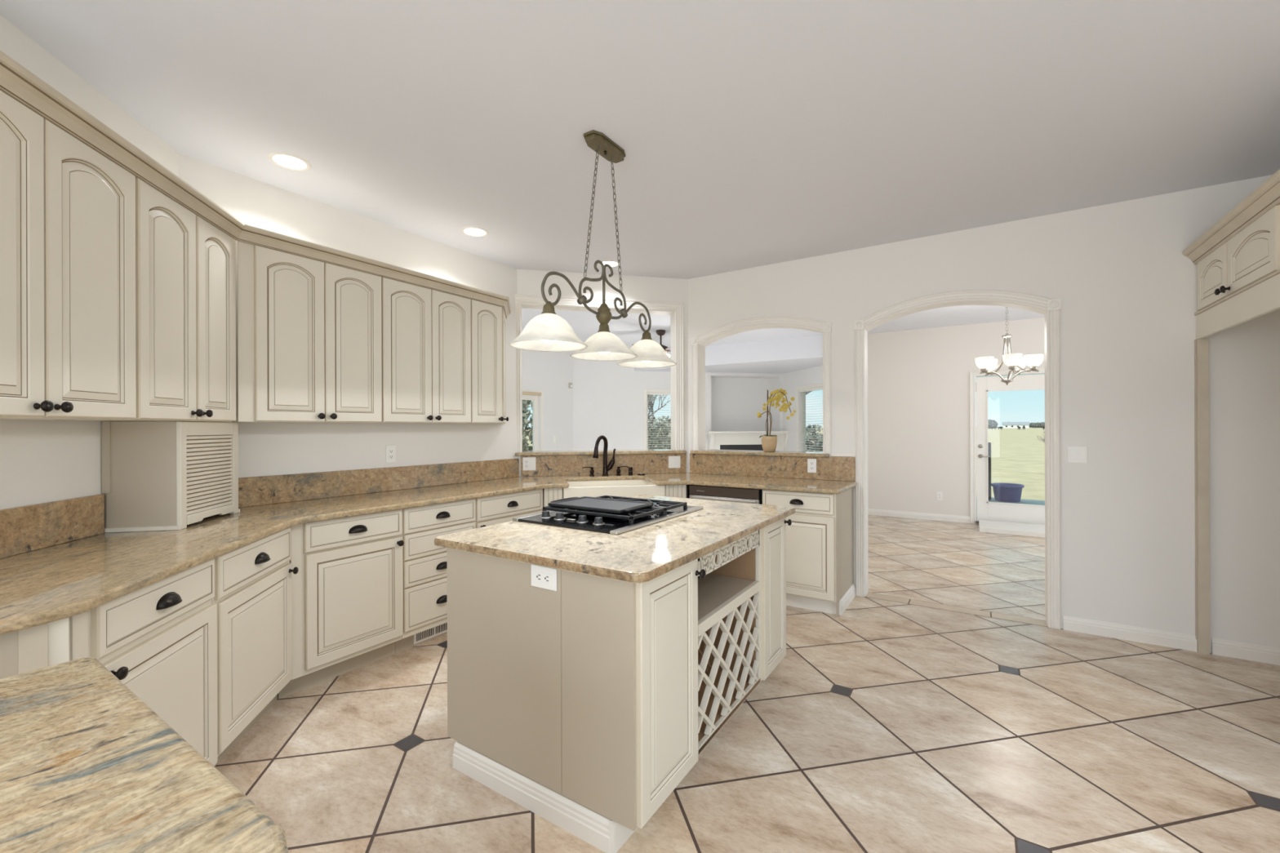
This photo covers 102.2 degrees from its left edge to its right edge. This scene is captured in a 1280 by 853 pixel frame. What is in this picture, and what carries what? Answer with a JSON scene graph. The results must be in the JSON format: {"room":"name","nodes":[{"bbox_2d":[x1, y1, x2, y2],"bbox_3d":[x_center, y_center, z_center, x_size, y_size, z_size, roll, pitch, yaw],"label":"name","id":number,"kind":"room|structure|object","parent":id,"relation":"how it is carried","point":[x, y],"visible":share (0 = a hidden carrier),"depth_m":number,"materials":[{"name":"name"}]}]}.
{"room":"kitchen","nodes":[
{"label":"kitchen","id":0,"kind":"room"},
{"bbox_2d":[0,14,177,559],"bbox_3d":[-2.283,-0.028,2.016,0.131,2.735,1.411,0,0,-12],"label":"wall","id":1,"kind":"structure","parent":0,"point":[42,461],"depth_m":1.95,"materials":[{"name":"white paint"}]},
{"bbox_2d":[0,494,104,558],"bbox_3d":[-2.152,0.358,1.771,0.019,0.162,0.757,0,0,-12],"label":"backsplash","id":2,"kind":"structure","parent":1,"relation":"attached to","point":[28,528],"depth_m":1.90,"materials":[{"name":"stone"}]},
{"bbox_2d":[0,89,136,419],"bbox_3d":[-1.912,-0.482,1.510,0.356,0.909,0.745,0,0,-12],"label":"upper cabinet","id":3,"kind":"object","parent":1,"relation":"attached to","point":[68,210],"visible":1,"depth_m":1.60,"materials":[{"name":"beige paint"}]},
{"bbox_2d":[0,50,244,239],"bbox_3d":[-1.831,-0.961,1.865,0.064,0.072,1.407,0,0,-12],"label":"crown molding","id":4,"kind":"structure","parent":3,"relation":"attached to","point":[16,81],"depth_m":1.72,"materials":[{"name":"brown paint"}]},
{"bbox_2d":[44,177,235,422],"bbox_3d":[-2.057,-0.481,2.194,0.356,0.909,0.652,0,0,-12],"label":"upper cabinet","id":5,"kind":"object","parent":1,"relation":"attached to","point":[185,265],"visible":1,"depth_m":2.15,"materials":[{"name":"beige paint"}]},
{"bbox_2d":[177,153,517,503],"bbox_3d":[-1.769,-0.029,3.635,0.130,2.735,2.314,0,0,33],"label":"wall","id":6,"kind":"structure","parent":0,"point":[264,449],"depth_m":3.38,"materials":[{"name":"white paint"}]},
{"bbox_2d":[231,240,382,422],"bbox_3d":[-1.909,-0.482,2.945,0.380,0.909,0.734,0,0,33],"label":"upper cabinet","id":7,"kind":"object","parent":6,"relation":"attached to","point":[308,331],"visible":0.99,"depth_m":2.80,"materials":[{"name":"beige paint"}]},
{"bbox_2d":[235,224,509,306],"bbox_3d":[-1.507,-0.962,3.259,0.064,0.072,1.738,0,0,33],"label":"crown molding","id":8,"kind":"structure","parent":7,"relation":"attached to","point":[252,235],"depth_m":3.02,"materials":[{"name":"beige paint"}]},
{"bbox_2d":[238,458,519,507],"bbox_3d":[-1.696,0.357,3.603,0.019,0.162,2.280,0,0,33],"label":"backsplash","id":9,"kind":"structure","parent":6,"relation":"attached to","point":[273,489],"depth_m":3.39,"materials":[{"name":"stone"}]},
{"bbox_2d":[385,445,395,462],"bbox_3d":[-1.724,0.186,3.576,0.009,0.118,0.072,0,0,33],"label":"power outlet","id":10,"kind":"object","parent":6,"relation":"attached to","point":[390,451],"visible":1,"depth_m":3.57,"materials":[{"name":"white plastic"}]},
{"bbox_2d":[388,448,393,458],"bbox_3d":[-1.722,0.186,3.574,0.002,0.066,0.034,0,0,33],"label":"receptacle","id":11,"kind":"object","parent":10,"relation":"attached to","point":[390,451],"depth_m":3.57,"materials":[{"name":"white plastic"}]},
{"bbox_2d":[381,276,471,423],"bbox_3d":[-1.526,-0.483,3.534,0.380,0.909,0.666,0,0,33],"label":"upper cabinet","id":12,"kind":"object","parent":6,"relation":"attached to","point":[426,332],"visible":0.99,"depth_m":3.42,"materials":[{"name":"beige paint"}]},
{"bbox_2d":[466,299,508,423],"bbox_3d":[-1.180,-0.484,4.066,0.380,0.909,0.600,0,0,33],"label":"upper cabinet","id":13,"kind":"object","parent":6,"relation":"attached to","point":[488,321],"visible":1,"depth_m":3.85,"materials":[{"name":"beige paint"}]},
{"bbox_2d":[502,297,511,318],"bbox_3d":[-1.086,-0.964,4.191,0.064,0.072,0.465,0,0,-12],"label":"crown molding","id":14,"kind":"structure","parent":13,"relation":"attached to","point":[507,308],"depth_m":4.17,"materials":[{"name":"beige paint"}]},
{"bbox_2d":[521,349,573,450],"bbox_3d":[-2.718,-0.026,7.375,0.140,2.735,5.400,0,0,33],"label":"wall","id":15,"kind":"structure","parent":0,"point":[551,373],"depth_m":9.08,"materials":[{"name":"white paint"}]},
{"bbox_2d":[522,390,543,450],"bbox_3d":[-2.185,0.390,8.138,0.120,2.000,1.800,0,0,33],"label":"window","id":16,"kind":"structure","parent":15,"relation":"in","point":[534,398],"depth_m":8.80,"materials":[{"name":"white paint"}]},
{"bbox_2d":[522,391,541,395],"bbox_3d":[-2.145,-0.561,8.093,0.035,0.050,1.670,0,0,33],"label":"roller shade","id":17,"kind":"object","parent":16,"relation":"attached to","point":[523,392],"visible":0.36,"depth_m":8.59,"materials":[{"name":"beige"}]},
{"bbox_2d":[552,435,555,442],"bbox_3d":[-1.510,0.207,9.095,0.008,0.115,0.070,0,0,33],"label":"light switch","id":18,"kind":"object","parent":15,"relation":"attached to","point":[553,437],"visible":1,"depth_m":9.09,"materials":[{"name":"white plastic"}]},
{"bbox_2d":[516,269,688,498],"bbox_3d":[-0.326,-0.034,4.795,1.577,2.735,0.130,0,0,-12],"label":"wall","id":19,"kind":"structure","parent":0,"point":[528,282],"depth_m":4.77,"materials":[{"name":"white paint"}]},
{"bbox_2d":[515,293,684,452],"bbox_3d":[-0.373,-0.478,4.781,1.578,1.394,0.160,0,0,-12],"label":"trim","id":20,"kind":"structure","parent":19,"relation":"attached to","point":[675,309],"depth_m":4.82,"materials":[{"name":"white paint"}]},
{"bbox_2d":[515,448,686,456],"bbox_3d":[-0.361,0.235,4.834,1.565,0.032,0.320,0,0,-12],"label":"bar ledge","id":21,"kind":"object","parent":19,"relation":"attached to","point":[585,452],"visible":0.98,"depth_m":4.71,"materials":[{"name":"beige stone"}]},
{"bbox_2d":[520,453,686,476],"bbox_3d":[-0.309,0.342,4.722,1.520,0.182,0.019,0,0,-12],"label":"backsplash","id":22,"kind":"structure","parent":19,"relation":"attached to","point":[545,465],"depth_m":4.70,"materials":[{"name":"stone"}]},
{"bbox_2d":[522,457,535,470],"bbox_3d":[-0.978,0.324,4.565,0.112,0.116,0.009,0,0,-12],"label":"power outlet","id":23,"kind":"object","parent":22,"relation":"attached to","point":[528,463],"visible":1,"depth_m":4.56,"materials":[{"name":"white plastic"}]},
{"bbox_2d":[524,460,528,467],"bbox_3d":[-1.002,0.324,4.558,0.034,0.066,0.002,0,0,-12],"label":"receptacle","id":24,"kind":"object","parent":23,"relation":"attached to","point":[526,462],"depth_m":4.56,"materials":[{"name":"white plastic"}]},
{"bbox_2d":[668,456,680,467],"bbox_3d":[0.323,0.326,4.841,0.116,0.112,0.008,0,0,-12],"label":"light switch","id":25,"kind":"object","parent":22,"relation":"attached to","point":[673,461],"visible":1,"depth_m":4.84,"materials":[{"name":"white plastic"}]},
{"bbox_2d":[0,0,1279,351],"bbox_3d":[1.141,-1.455,4.236,10.300,0.100,14.050,0,0,33],"label":"ceiling","id":26,"kind":"structure","parent":0,"point":[750,133],"depth_m":2.27,"materials":[{"name":"white paint"}]},
{"bbox_2d":[267,151,311,171],"bbox_3d":[-1.841,-1.393,2.716,0.192,0.005,0.192,0,0,33],"label":"recessed light","id":27,"kind":"object","parent":26,"relation":"in","point":[284,160],"visible":1,"depth_m":2.71,"materials":[{"name":"white paint"}]},
{"bbox_2d":[460,226,488,236],"bbox_3d":[-1.180,-1.395,3.694,0.192,0.005,0.192,0,0,33],"label":"recessed light","id":28,"kind":"object","parent":26,"relation":"in","point":[469,231],"visible":1,"depth_m":3.69,"materials":[{"name":"white paint"}]},
{"bbox_2d":[509,129,676,368],"bbox_3d":[-0.179,-0.874,2.548,0.332,1.054,1.118,0,0,33],"label":"pendant chandelier","id":29,"kind":"object","parent":26,"relation":"hanging from","point":[548,331],"visible":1,"depth_m":2.47,"materials":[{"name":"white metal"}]},
{"bbox_2d":[598,260,619,267],"bbox_3d":[-0.262,-1.398,4.427,0.192,0.005,0.192,0,0,33],"label":"recessed light","id":30,"kind":"object","parent":26,"relation":"in","point":[613,264],"visible":0.63,"depth_m":4.40,"materials":[{"name":"white paint"}]},
{"bbox_2d":[631,329,670,357],"bbox_3d":[0.275,-1.168,7.523,1.243,0.470,1.254,0,0,10],"label":"ceiling fan","id":31,"kind":"object","parent":26,"relation":"hanging from","point":[660,332],"visible":0.35,"depth_m":7.44,"materials":[{"name":"brown metal"}]},
{"bbox_2d":[975,306,1044,385],"bbox_3d":[3.711,-0.918,5.207,0.562,0.990,0.561,0,0,33],"label":"chandelier","id":32,"kind":"object","parent":26,"relation":"hanging from","point":[1015,362],"visible":0.94,"depth_m":5.18,"materials":[{"name":"white glass"}]},
{"bbox_2d":[573,351,782,450],"bbox_3d":[0.800,-0.037,10.217,4.400,2.735,0.500,0,0,-12],"label":"wall","id":33,"kind":"structure","parent":0,"point":[608,396],"depth_m":9.78,"materials":[{"name":"white paint"}]},
{"bbox_2d":[643,388,671,449],"bbox_3d":[0.433,-0.098,9.925,0.760,1.260,0.120,0,0,-12],"label":"window","id":34,"kind":"structure","parent":33,"relation":"in","point":[645,390],"depth_m":9.80,"materials":[{"name":"white paint"}]},
{"bbox_2d":[646,391,671,449],"bbox_3d":[0.436,-0.101,9.910,0.632,1.133,0.040,0,0,-12],"label":"window blind","id":35,"kind":"object","parent":34,"relation":"attached to","point":[647,393],"visible":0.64,"depth_m":9.88,"materials":[{"name":"white paint"}]},
{"bbox_2d":[634,334,822,373],"bbox_3d":[1.735,-1.240,10.101,4.500,0.335,2.570,0,0,33],"label":"ceiling","id":36,"kind":"structure","parent":0,"point":[780,356],"depth_m":8.60,"materials":[{"name":"white paint"}]},
{"bbox_2d":[214,515,1279,852],"bbox_3d":[1.662,1.353,2.411,7.350,0.051,11.350,0,0,33],"label":"floor","id":37,"kind":"structure","parent":0,"point":[882,726],"depth_m":2.15,"materials":[{"name":"tile"}]},
{"bbox_2d":[0,617,70,679],"bbox_3d":[-1.781,0.904,0.838,0.146,0.868,1.160,0,0,33],"label":"base cabinet","id":38,"kind":"object","parent":37,"relation":"on","point":[37,647],"visible":0.1,"depth_m":1.23,"materials":[{"name":"beige paint"}]},
{"bbox_2d":[70,558,217,765],"bbox_3d":[-1.758,0.904,1.564,0.606,0.868,0.590,0,0,-12],"label":"base cabinet","id":39,"kind":"object","parent":37,"relation":"on","point":[159,639],"visible":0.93,"depth_m":1.65,"materials":[{"name":"beige paint"}]},
{"bbox_2d":[211,526,298,766],"bbox_3d":[-1.888,0.905,2.179,0.606,0.868,0.657,0,0,-12],"label":"base cabinet","id":40,"kind":"object","parent":37,"relation":"on","point":[253,597],"visible":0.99,"depth_m":2.15,"materials":[{"name":"beige paint"}]},
{"bbox_2d":[277,509,404,699],"bbox_3d":[-1.770,0.904,2.899,0.626,0.868,0.609,0,0,33],"label":"base cabinet","id":41,"kind":"object","parent":37,"relation":"on","point":[348,584],"visible":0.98,"depth_m":2.73,"materials":[{"name":"beige paint"}]},
{"bbox_2d":[395,498,475,653],"bbox_3d":[-1.463,0.903,3.377,0.620,0.868,0.522,0,0,33],"label":"base cabinet","id":42,"kind":"object","parent":37,"relation":"on","point":[424,562],"visible":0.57,"depth_m":3.13,"materials":[{"name":"beige paint"}]},
{"bbox_2d":[413,622,447,644],"bbox_3d":[-1.298,1.284,3.274,0.005,0.082,0.300,0,0,33],"label":"floor register","id":43,"kind":"object","parent":42,"relation":"attached to","point":[431,633],"visible":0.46,"depth_m":3.25,"materials":[{"name":"white paint"}]},
{"bbox_2d":[475,488,542,528],"bbox_3d":[-1.141,0.902,3.867,0.626,0.868,0.648,0,0,33],"label":"base cabinet","id":44,"kind":"object","parent":37,"relation":"on","point":[500,508],"visible":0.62,"depth_m":3.66,"materials":[{"name":"beige paint"}]},
{"bbox_2d":[542,484,686,511],"bbox_3d":[-0.234,0.900,4.407,1.955,0.868,0.619,0,0,-12],"label":"base cabinet","id":45,"kind":"object","parent":37,"relation":"on","point":[549,495],"visible":0.02,"depth_m":4.20,"materials":[{"name":"beige paint"}]},
{"bbox_2d":[0,472,857,634],"bbox_3d":[-0.811,0.451,2.586,2.610,0.032,5.250,0,0,33],"label":"countertop","id":46,"kind":"structure","parent":45,"relation":"on","point":[51,584],"depth_m":1.98,"materials":[{"name":"beige stone"}]},
{"bbox_2d":[101,421,239,533],"bbox_3d":[-2.150,0.207,2.404,0.282,0.464,0.469,0,0,-12],"label":"appliance garage","id":47,"kind":"object","parent":46,"relation":"on","point":[156,475],"visible":0.99,"depth_m":2.20,"materials":[{"name":"beige paint"}]},
{"bbox_2d":[582,466,594,475],"bbox_3d":[-0.462,0.392,4.604,0.112,0.084,0.044,0,0,-12],"label":"soap dispenser","id":48,"kind":"object","parent":46,"relation":"on","point":[592,471],"visible":1,"depth_m":4.60,"materials":[{"name":"brown metal"}]},
{"bbox_2d":[592,435,616,475],"bbox_3d":[-0.333,0.253,4.585,0.100,0.362,0.252,0,0,45],"label":"kitchen faucet","id":49,"kind":"object","parent":46,"relation":"on","point":[606,468],"visible":1,"depth_m":4.62,"materials":[{"name":"brown metal"}]},
{"bbox_2d":[562,479,665,498],"bbox_3d":[-0.245,0.592,4.331,0.815,0.253,0.490,0,0,-12],"label":"farmhouse sink","id":50,"kind":"object","parent":46,"relation":"in","point":[623,488],"visible":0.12,"depth_m":4.13,"materials":[{"name":"beige ceramic"}]},
{"bbox_2d":[616,466,628,475],"bbox_3d":[-0.160,0.391,4.668,0.112,0.084,0.044,0,0,-12],"label":"soap dispenser","id":51,"kind":"object","parent":46,"relation":"on","point":[618,471],"visible":1,"depth_m":4.65,"materials":[{"name":"brown metal"}]},
{"bbox_2d":[628,466,632,475],"bbox_3d":[-0.086,0.398,4.684,0.042,0.071,0.042,0,0,-12],"label":"air gap","id":52,"kind":"object","parent":46,"relation":"on","point":[630,468],"visible":1,"depth_m":4.67,"materials":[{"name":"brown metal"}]},
{"bbox_2d":[446,517,791,852],"bbox_3d":[0.013,0.899,2.416,0.972,0.868,1.469,0,0,33],"label":"kitchen island","id":53,"kind":"object","parent":37,"relation":"on","point":[584,704],"visible":0.82,"depth_m":1.80,"materials":[{"name":"beige paint"}]},
{"bbox_2d":[531,564,556,591],"bbox_3d":[-0.331,0.516,1.774,0.118,0.075,0.009,0,0,33],"label":"power outlet","id":54,"kind":"object","parent":53,"relation":"attached to","point":[544,577],"visible":0.99,"depth_m":1.77,"materials":[{"name":"white plastic"}]},
{"bbox_2d":[535,571,550,584],"bbox_3d":[-0.333,0.516,1.772,0.066,0.034,0.002,0,0,33],"label":"receptacle","id":55,"kind":"object","parent":54,"relation":"attached to","point":[541,577],"depth_m":1.77,"materials":[{"name":"white plastic"}]},
{"bbox_2d":[434,494,795,582],"bbox_3d":[0.009,0.449,2.418,1.000,0.032,1.538,0,0,33],"label":"island countertop","id":56,"kind":"structure","parent":53,"relation":"on","point":[646,553],"depth_m":1.97,"materials":[{"name":"stone"}]},
{"bbox_2d":[512,495,702,534],"bbox_3d":[-0.130,0.410,2.566,0.598,0.046,0.786,0,0,33],"label":"gas cooktop","id":57,"kind":"object","parent":56,"relation":"in","point":[661,510],"visible":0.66,"depth_m":2.37,"materials":[{"name":"black metal"}]},
{"bbox_2d":[547,496,653,514],"bbox_3d":[-0.191,0.376,2.520,0.488,0.022,0.285,0,0,33],"label":"griddle","id":58,"kind":"object","parent":57,"relation":"on","point":[585,503],"visible":1,"depth_m":2.49,"materials":[{"name":"black metal"}]},
{"bbox_2d":[697,573,755,620],"bbox_3d":[0.203,0.761,2.343,0.460,0.033,0.657,0,0,33],"label":"shelf","id":59,"kind":"object","parent":53,"relation":"attached to","point":[719,594],"depth_m":2.32,"materials":[{"name":"beige wood"}]},
{"bbox_2d":[689,484,762,504],"bbox_3d":[0.800,0.900,4.277,0.592,0.862,0.600,0,0,33],"label":"dishwasher","id":60,"kind":"object","parent":37,"relation":"on","point":[748,495],"visible":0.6,"depth_m":4.02,"materials":[{"name":"black metal"}]},
{"bbox_2d":[762,487,855,617],"bbox_3d":[1.298,0.895,3.966,0.556,0.868,0.634,0,0,33],"label":"base cabinet","id":61,"kind":"object","parent":37,"relation":"on","point":[820,537],"visible":0.69,"depth_m":3.71,"materials":[{"name":"beige paint"}]},
{"bbox_2d":[978,520,1044,537],"bbox_3d":[4.838,1.287,6.506,0.950,0.062,0.620,0,0,33],"label":"step","id":62,"kind":"structure","parent":37,"relation":"on","point":[984,526],"depth_m":6.46,"materials":[{"name":"white paint"}]},
{"bbox_2d":[1182,168,1279,654],"bbox_3d":[3.176,0.138,2.292,0.756,2.372,1.402,0,0,33],"label":"refrigerator surround","id":63,"kind":"object","parent":37,"relation":"on","point":[1237,259],"visible":1,"depth_m":2.72,"materials":[{"name":"beige paint"}]},
{"bbox_3d":[-1.046,0.902,0.250,0.750,0.868,1.175,0,0,33],"label":"cabinet","id":64,"kind":"object","parent":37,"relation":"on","visible":0},
{"bbox_2d":[0,657,288,852],"bbox_3d":[-1.042,0.452,0.238,0.852,0.032,1.262,0,0,33],"label":"countertop","id":65,"kind":"structure","parent":64,"relation":"on","point":[86,766],"depth_m":0.64,"materials":[{"name":"stone"}]},
{"bbox_2d":[782,365,822,451],"bbox_3d":[3.210,-0.044,9.196,0.150,2.735,2.700,0,0,-12],"label":"wall","id":66,"kind":"structure","parent":0,"point":[813,375],"depth_m":9.91,"materials":[{"name":"white paint"}]},
{"bbox_2d":[795,382,822,451],"bbox_3d":[3.163,0.059,9.252,0.120,1.650,1.250,0,0,-12],"label":"window","id":67,"kind":"structure","parent":66,"relation":"in","point":[816,385],"depth_m":9.78,"materials":[{"name":"white paint"}]},
{"bbox_2d":[799,386,822,451],"bbox_3d":[3.148,0.056,9.249,0.040,1.523,1.122,0,0,-12],"label":"window blind","id":68,"kind":"object","parent":67,"relation":"attached to","point":[819,388],"visible":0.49,"depth_m":9.45,"materials":[{"name":"white paint"}]},
{"bbox_2d":[867,317,1044,524],"bbox_3d":[5.466,-0.026,6.596,5.530,2.785,0.140,0,0,33],"label":"wall","id":69,"kind":"structure","parent":0,"point":[918,380],"depth_m":7.40,"materials":[{"name":"white paint"}]},
{"bbox_2d":[867,508,970,523],"bbox_3d":[3.851,1.276,7.556,1.650,0.090,0.016,0,0,33],"label":"baseboard","id":70,"kind":"structure","parent":69,"relation":"attached to","point":[966,519],"depth_m":7.43,"materials":[{"name":"white paint"}]},
{"bbox_2d":[936,492,942,500],"bbox_3d":[4.238,0.975,7.308,0.070,0.115,0.009,0,0,33],"label":"power outlet","id":71,"kind":"object","parent":69,"relation":"attached to","point":[940,496],"visible":1,"depth_m":7.30,"materials":[{"name":"white plastic"}]},
{"bbox_2d":[969,367,1044,524],"bbox_3d":[4.983,0.276,6.816,1.060,2.085,0.020,0,0,33],"label":"trim","id":72,"kind":"structure","parent":69,"relation":"attached to","point":[1002,372],"depth_m":7.08,"materials":[{"name":"white paint"}]},
{"bbox_2d":[974,373,1044,524],"bbox_3d":[4.996,0.306,6.839,0.945,1.987,0.127,0,0,33],"label":"door","id":73,"kind":"structure","parent":69,"relation":"in","point":[986,510],"depth_m":7.01,"materials":[{"name":"white paint"}]},
{"bbox_2d":[688,174,1279,653],"bbox_3d":[3.023,-0.044,3.305,6.035,2.735,0.130,0,0,33],"label":"wall","id":74,"kind":"structure","parent":0,"point":[1126,288],"depth_m":3.23,"materials":[{"name":"white paint"}]},
{"bbox_2d":[690,448,829,457],"bbox_3d":[1.079,0.231,4.625,1.253,0.032,0.318,0,0,33],"label":"bar ledge","id":75,"kind":"object","parent":74,"relation":"attached to","point":[740,452],"visible":0.89,"depth_m":4.50,"materials":[{"name":"beige stone"}]},
{"bbox_2d":[756,388,795,452],"bbox_3d":[1.173,-0.062,4.474,0.340,0.552,0.139,0,0,41],"label":"potted orchid","id":76,"kind":"object","parent":75,"relation":"on","point":[769,442],"visible":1,"depth_m":4.46,"materials":[{"name":"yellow plant"}]},
{"bbox_2d":[690,315,831,453],"bbox_3d":[1.051,-0.374,4.574,1.268,1.177,0.173,0,0,33],"label":"trim","id":77,"kind":"structure","parent":74,"relation":"attached to","point":[698,344],"depth_m":4.59,"materials":[{"name":"white paint"}]},
{"bbox_2d":[689,453,855,481],"bbox_3d":[1.086,0.333,4.476,1.462,0.194,0.019,0,0,33],"label":"backsplash","id":78,"kind":"structure","parent":74,"relation":"attached to","point":[833,468],"depth_m":4.43,"materials":[{"name":"stone"}]},
{"bbox_2d":[807,458,816,472],"bbox_3d":[1.413,0.317,4.246,0.072,0.114,0.009,0,0,33],"label":"power outlet","id":79,"kind":"object","parent":78,"relation":"attached to","point":[811,463],"visible":1,"depth_m":4.24,"materials":[{"name":"white plastic"}]},
{"bbox_2d":[809,462,813,470],"bbox_3d":[1.412,0.317,4.244,0.034,0.066,0.002,0,0,33],"label":"receptacle","id":80,"kind":"object","parent":79,"relation":"attached to","point":[811,464],"depth_m":4.24,"materials":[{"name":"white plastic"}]},
{"bbox_2d":[831,453,855,457],"bbox_3d":[1.623,0.222,4.131,0.185,0.023,0.012,0,0,33],"label":"trim","id":81,"kind":"structure","parent":74,"relation":"attached to","point":[832,454],"depth_m":4.13,"materials":[{"name":"white paint"}]},
{"bbox_2d":[853,289,1061,629],"bbox_3d":[2.263,0.173,3.786,1.270,2.306,0.173,0,0,33],"label":"trim","id":82,"kind":"structure","parent":74,"relation":"attached to","point":[1050,308],"depth_m":3.54,"materials":[{"name":"white paint"}]},
{"bbox_2d":[1067,446,1087,463],"bbox_3d":[2.833,0.177,3.346,0.098,0.108,0.008,0,0,33],"label":"light switch","id":83,"kind":"object","parent":74,"relation":"attached to","point":[1075,454],"visible":1,"depth_m":3.34,"materials":[{"name":"white plastic"}]},
{"bbox_2d":[1062,615,1196,651],"bbox_3d":[3.029,1.279,3.217,0.613,0.090,0.016,0,0,33],"label":"baseboard","id":84,"kind":"structure","parent":74,"relation":"attached to","point":[1139,634],"depth_m":3.20,"materials":[{"name":"white paint"}]},
{"bbox_2d":[1211,638,1279,665],"bbox_3d":[3.631,1.277,2.825,0.700,0.090,0.016,0,0,33],"label":"baseboard","id":85,"kind":"structure","parent":74,"relation":"attached to","point":[1252,652],"depth_m":2.94,"materials":[{"name":"white paint"}]},
{"bbox_3d":[0.359,1.357,7.285,5.450,0.050,8.600,0,0,33],"label":"floor","id":86,"kind":"structure","parent":0,"visible":0},
{"bbox_2d":[705,431,789,451],"bbox_3d":[2.134,0.702,10.111,1.760,1.250,0.260,0,0,-12],"label":"fireplace","id":87,"kind":"object","parent":86,"relation":"on","point":[717,440],"visible":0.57,"depth_m":10.10,"materials":[{"name":"white paint"}]},
{"bbox_2d":[705,431,789,434],"bbox_3d":[2.132,0.107,10.111,1.760,0.060,0.260,0,0,-12],"label":"mantel shelf","id":88,"kind":"object","parent":87,"relation":"attached to","point":[706,432],"depth_m":9.98,"materials":[{"name":"white paint"}]},
{"label":"outside","id":89,"kind":"structure","parent":0,"visible":0},
{"bbox_2d":[524,426,1044,500],"bbox_3d":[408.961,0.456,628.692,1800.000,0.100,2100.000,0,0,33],"label":"ground","id":90,"kind":"structure","parent":89,"point":[1017,456],"depth_m":26.17,"materials":[{"name":"green plant"}]},
{"bbox_2d":[522,400,532,451],"bbox_3d":[-2.658,0.439,12.242,1.892,2.454,3.992,0,0,33],"label":"shrub","id":91,"kind":"object","parent":90,"relation":"on","point":[526,413],"visible":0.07,"depth_m":11.70,"materials":[{"name":"green plant"}]},
{"bbox_2d":[648,415,671,449],"bbox_3d":[0.804,0.580,22.515,7.159,2.229,3.314,0,0,33],"label":"shrub","id":92,"kind":"object","parent":90,"relation":"on","point":[661,439],"visible":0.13,"depth_m":21.59,"materials":[{"name":"green plant"}]},
{"bbox_2d":[648,395,671,429],"bbox_3d":[-0.137,-0.661,19.658,2.116,4.609,3.962,0,0,26],"label":"bare tree","id":93,"kind":"object","parent":90,"relation":"on","point":[651,404],"visible":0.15,"depth_m":20.12,"materials":[{"name":"grey plant"}]},
{"bbox_2d":[805,424,822,452],"bbox_3d":[6.496,0.779,20.230,5.920,1.827,2.488,0,0,33],"label":"shrub","id":94,"kind":"object","parent":90,"relation":"on","point":[814,437],"visible":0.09,"depth_m":19.70,"materials":[{"name":"green plant"}]},
{"bbox_2d":[987,419,998,428],"bbox_3d":[241.073,-2.106,356.250,9.757,7.243,8.944,0,0,33],"label":"evergreen tree","id":95,"kind":"object","parent":90,"relation":"on","point":[991,423],"visible":0.61,"depth_m":353.15,"materials":[{"name":"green plant"}]},
{"bbox_2d":[976,497,1044,519],"bbox_3d":[6.748,1.513,8.258,4.100,0.200,4.000,0,0,33],"label":"patio slab","id":96,"kind":"object","parent":90,"relation":"on","point":[1022,500],"depth_m":9.71,"materials":[{"name":"concrete"}]},
{"bbox_2d":[987,442,991,500],"bbox_3d":[6.727,0.853,10.023,0.143,1.120,0.137,0,0,33],"label":"fence post","id":97,"kind":"object","parent":96,"relation":"on","point":[988,443],"visible":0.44,"depth_m":9.94,"materials":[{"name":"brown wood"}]},
{"bbox_2d":[991,482,1024,502],"bbox_3d":[7.048,1.251,9.912,0.520,0.320,0.520,0,0,33],"label":"tub","id":98,"kind":"object","parent":96,"relation":"on","point":[1004,492],"visible":0.99,"depth_m":9.75,"materials":[{"name":"purple"}]},
{"bbox_2d":[1001,422,1030,427],"bbox_3d":[321.062,-1.930,441.309,19.000,5.200,9.200,0,0,39],"label":"barn","id":99,"kind":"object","parent":90,"relation":"on","point":[1005,424],"visible":0.84,"depth_m":438.76,"materials":[{"name":"white"}]},
{"bbox_2d":[1029,422,1044,427],"bbox_3d":[381.835,-1.880,491.446,27.928,6.458,11.077,0,0,33],"label":"treeline","id":100,"kind":"object","parent":90,"relation":"on","point":[1033,424],"visible":0.6,"depth_m":490.37,"materials":[{"name":"green plant"}]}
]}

